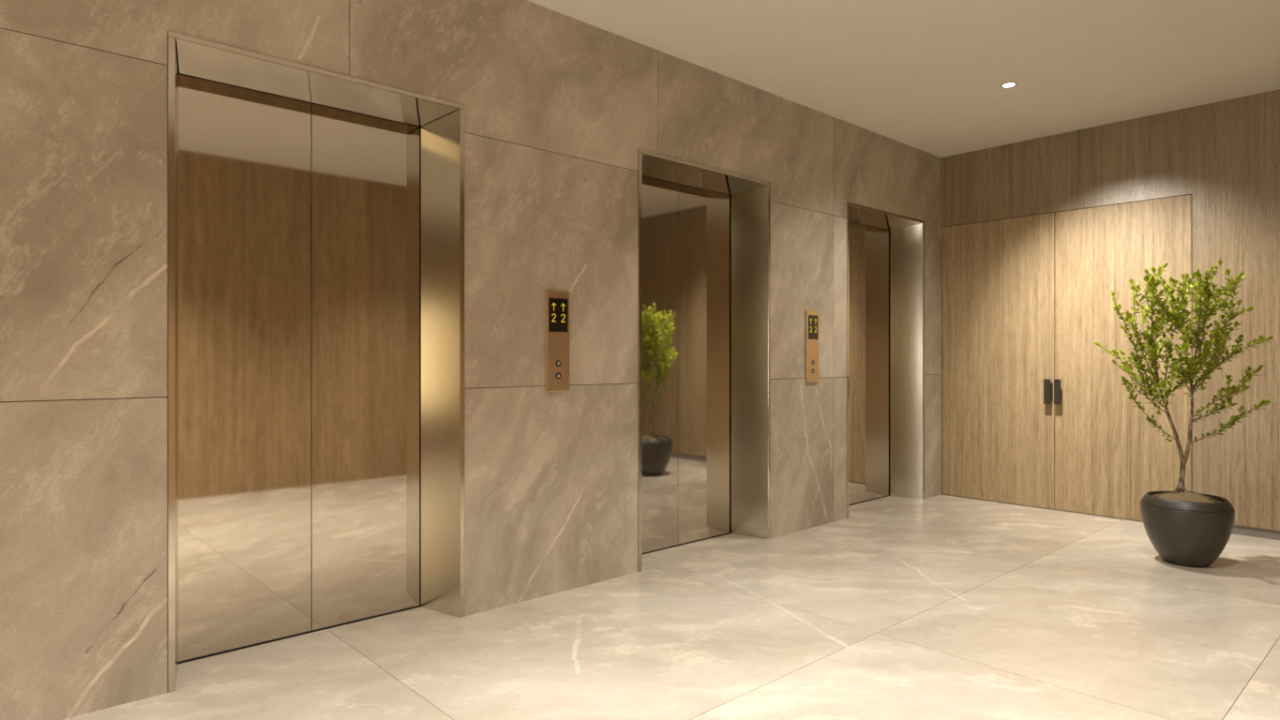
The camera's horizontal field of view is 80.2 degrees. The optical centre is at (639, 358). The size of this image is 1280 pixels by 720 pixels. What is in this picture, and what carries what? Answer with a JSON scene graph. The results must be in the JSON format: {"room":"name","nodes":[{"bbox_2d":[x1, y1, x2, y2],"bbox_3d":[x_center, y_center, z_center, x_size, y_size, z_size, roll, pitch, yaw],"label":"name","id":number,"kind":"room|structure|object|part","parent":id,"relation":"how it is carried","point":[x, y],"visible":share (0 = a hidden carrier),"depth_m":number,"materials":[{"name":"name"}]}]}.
{"room":"lobby","nodes":[
{"label":"lobby","id":0,"kind":"room"},
{"bbox_2d":[0,0,941,719],"bbox_3d":[-1.340,-0.292,3.450,11.080,3.216,0.500,0,0,-42],"label":"wall","id":1,"kind":"structure","parent":0,"point":[559,108],"depth_m":3.60,"materials":[{"name":"beige stone"}]},
{"bbox_2d":[165,30,464,692],"bbox_3d":[-1.432,0.010,3.345,1.205,2.412,0.481,0,0,-42],"label":"elevator","id":2,"kind":"object","parent":1,"relation":"attached to","point":[315,397],"visible":0.97,"depth_m":3.35,"materials":[{"name":"metal"}]},
{"bbox_3d":[-1.671,0.016,3.201,0.546,2.385,0.030,0,0,-42],"label":"door panel","id":3,"kind":"part","parent":2,"relation":"part of","materials":[{"name":"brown metal"}]},
{"bbox_3d":[-1.469,1.213,3.386,1.094,0.004,0.038,0,0,-42],"label":"sill","id":4,"kind":"part","parent":2,"relation":"part of","materials":[{"name":"black metal"}]},
{"bbox_3d":[-1.267,0.016,3.571,0.546,2.385,0.030,0,0,-42],"label":"door panel","id":5,"kind":"part","parent":2,"relation":"part of","materials":[{"name":"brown metal"}]},
{"bbox_2d":[545,290,569,391],"bbox_3d":[-0.426,-0.090,3.933,0.146,0.515,0.021,0,0,-42],"label":"panel","id":6,"kind":"object","parent":1,"relation":"attached to","point":[557,303],"visible":1,"depth_m":3.92,"materials":[{"name":"metal"}]},
{"bbox_2d":[637,149,769,572],"bbox_3d":[0.275,0.010,4.906,1.202,2.412,0.481,0,0,-42],"label":"elevator","id":7,"kind":"object","parent":1,"relation":"attached to","point":[703,232],"visible":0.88,"depth_m":5.06,"materials":[{"name":"metal"}]},
{"bbox_3d":[0.036,0.016,4.763,0.544,2.385,0.030,0,0,-42],"label":"door panel","id":8,"kind":"part","parent":7,"relation":"part of","materials":[{"name":"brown metal"}]},
{"bbox_3d":[0.238,1.213,4.947,1.091,0.004,0.038,0,0,-42],"label":"sill","id":9,"kind":"part","parent":7,"relation":"part of","materials":[{"name":"black metal"}]},
{"bbox_3d":[0.440,0.016,5.132,0.544,2.385,0.030,0,0,-42],"label":"door panel","id":10,"kind":"part","parent":7,"relation":"part of","materials":[{"name":"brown metal"}]},
{"bbox_2d":[805,310,818,382],"bbox_3d":[1.238,-0.090,5.455,0.146,0.515,0.021,0,0,-42],"label":"panel","id":11,"kind":"object","parent":1,"relation":"attached to","point":[811,316],"visible":1,"depth_m":5.44,"materials":[{"name":"metal"}]},
{"bbox_2d":[846,201,924,518],"bbox_3d":[1.857,0.010,6.353,1.204,2.412,0.481,0,0,-42],"label":"elevator","id":12,"kind":"object","parent":1,"relation":"attached to","point":[885,250],"visible":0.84,"depth_m":6.59,"materials":[{"name":"metal"}]},
{"bbox_3d":[1.618,0.016,6.209,0.545,2.385,0.030,0,0,-42],"label":"door panel","id":13,"kind":"part","parent":12,"relation":"part of","materials":[{"name":"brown metal"}]},
{"bbox_3d":[1.820,1.213,6.394,1.093,0.004,0.038,0,0,-42],"label":"sill","id":14,"kind":"part","parent":12,"relation":"part of","materials":[{"name":"black metal"}]},
{"bbox_3d":[2.022,0.016,6.579,0.545,2.385,0.030,0,0,-42],"label":"door panel","id":15,"kind":"part","parent":12,"relation":"part of","materials":[{"name":"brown metal"}]},
{"bbox_2d":[62,494,1279,719],"bbox_3d":[-0.069,1.276,1.987,11.180,0.120,4.525,0,0,-42],"label":"floor","id":16,"kind":"structure","parent":0,"point":[943,607],"depth_m":3.23,"materials":[{"name":"beige tile"}]},
{"bbox_2d":[1093,259,1272,567],"bbox_3d":[3.243,0.316,4.519,0.700,1.799,0.649,0,0,-11],"label":"potted tree","id":17,"kind":"object","parent":16,"relation":"on","point":[1185,528],"visible":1,"depth_m":4.47,"materials":[{"name":"green plant"}]},
{"bbox_3d":[3.258,1.044,4.533,0.459,0.343,0.459,0,0,-42],"label":"pot","id":18,"kind":"part","parent":17,"relation":"part of","materials":[{"name":"grey ceramic"}]},
{"bbox_2d":[527,0,1279,157],"bbox_3d":[0.024,-1.875,1.885,11.180,0.150,4.450,0,0,-42],"label":"ceiling","id":19,"kind":"structure","parent":0,"point":[928,76],"depth_m":4.46,"materials":[{"name":"paint"}]},
{"bbox_2d":[1001,82,1016,88],"bbox_3d":[2.424,-1.799,4.995,0.092,0.004,0.092,0,0,-42],"label":"recessed light","id":20,"kind":"object","parent":19,"relation":"in","point":[1008,84],"visible":1,"depth_m":4.99,"materials":[{"name":"beige"}]},
{"bbox_2d":[940,89,1279,530],"bbox_3d":[4.133,-0.292,5.453,0.300,3.216,3.970,0,0,-42],"label":"wall","id":21,"kind":"structure","parent":0,"point":[1225,154],"depth_m":5.35,"materials":[{"name":"brown wood"}]},
{"bbox_2d":[942,212,1054,509],"bbox_3d":[3.011,0.017,6.444,0.107,2.385,0.928,0,0,-42],"label":"door","id":22,"kind":"structure","parent":21,"relation":"in","point":[999,276],"depth_m":6.43,"materials":[{"name":"brown wood"}]},
{"bbox_3d":[3.264,0.264,6.095,0.008,0.200,0.048,0,0,-42],"label":"handle","id":23,"kind":"part","parent":22,"relation":"part of","materials":[{"name":"brown metal"}]},
{"bbox_3d":[3.301,0.264,6.101,0.056,0.140,0.008,0,0,-42],"label":"handle stem","id":24,"kind":"part","parent":22,"relation":"part of","materials":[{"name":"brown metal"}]},
{"bbox_2d":[1054,194,1191,521],"bbox_3d":[3.634,0.017,5.764,0.107,2.385,0.904,0,0,-42],"label":"door","id":25,"kind":"structure","parent":21,"relation":"in","point":[1107,456],"depth_m":5.81,"materials":[{"name":"brown wood"}]},
{"bbox_3d":[3.316,0.264,6.038,0.008,0.200,0.048,0,0,-42],"label":"handle","id":26,"kind":"part","parent":25,"relation":"part of","materials":[{"name":"brown metal"}]},
{"bbox_2d":[1231,525,1279,540],"bbox_3d":[4.610,1.183,4.753,0.035,0.066,1.893,0,0,-42],"label":"baseboard","id":27,"kind":"structure","parent":21,"relation":"attached to","point":[1246,531],"depth_m":5.18,"materials":[{"name":"beige stone"}]}
]}

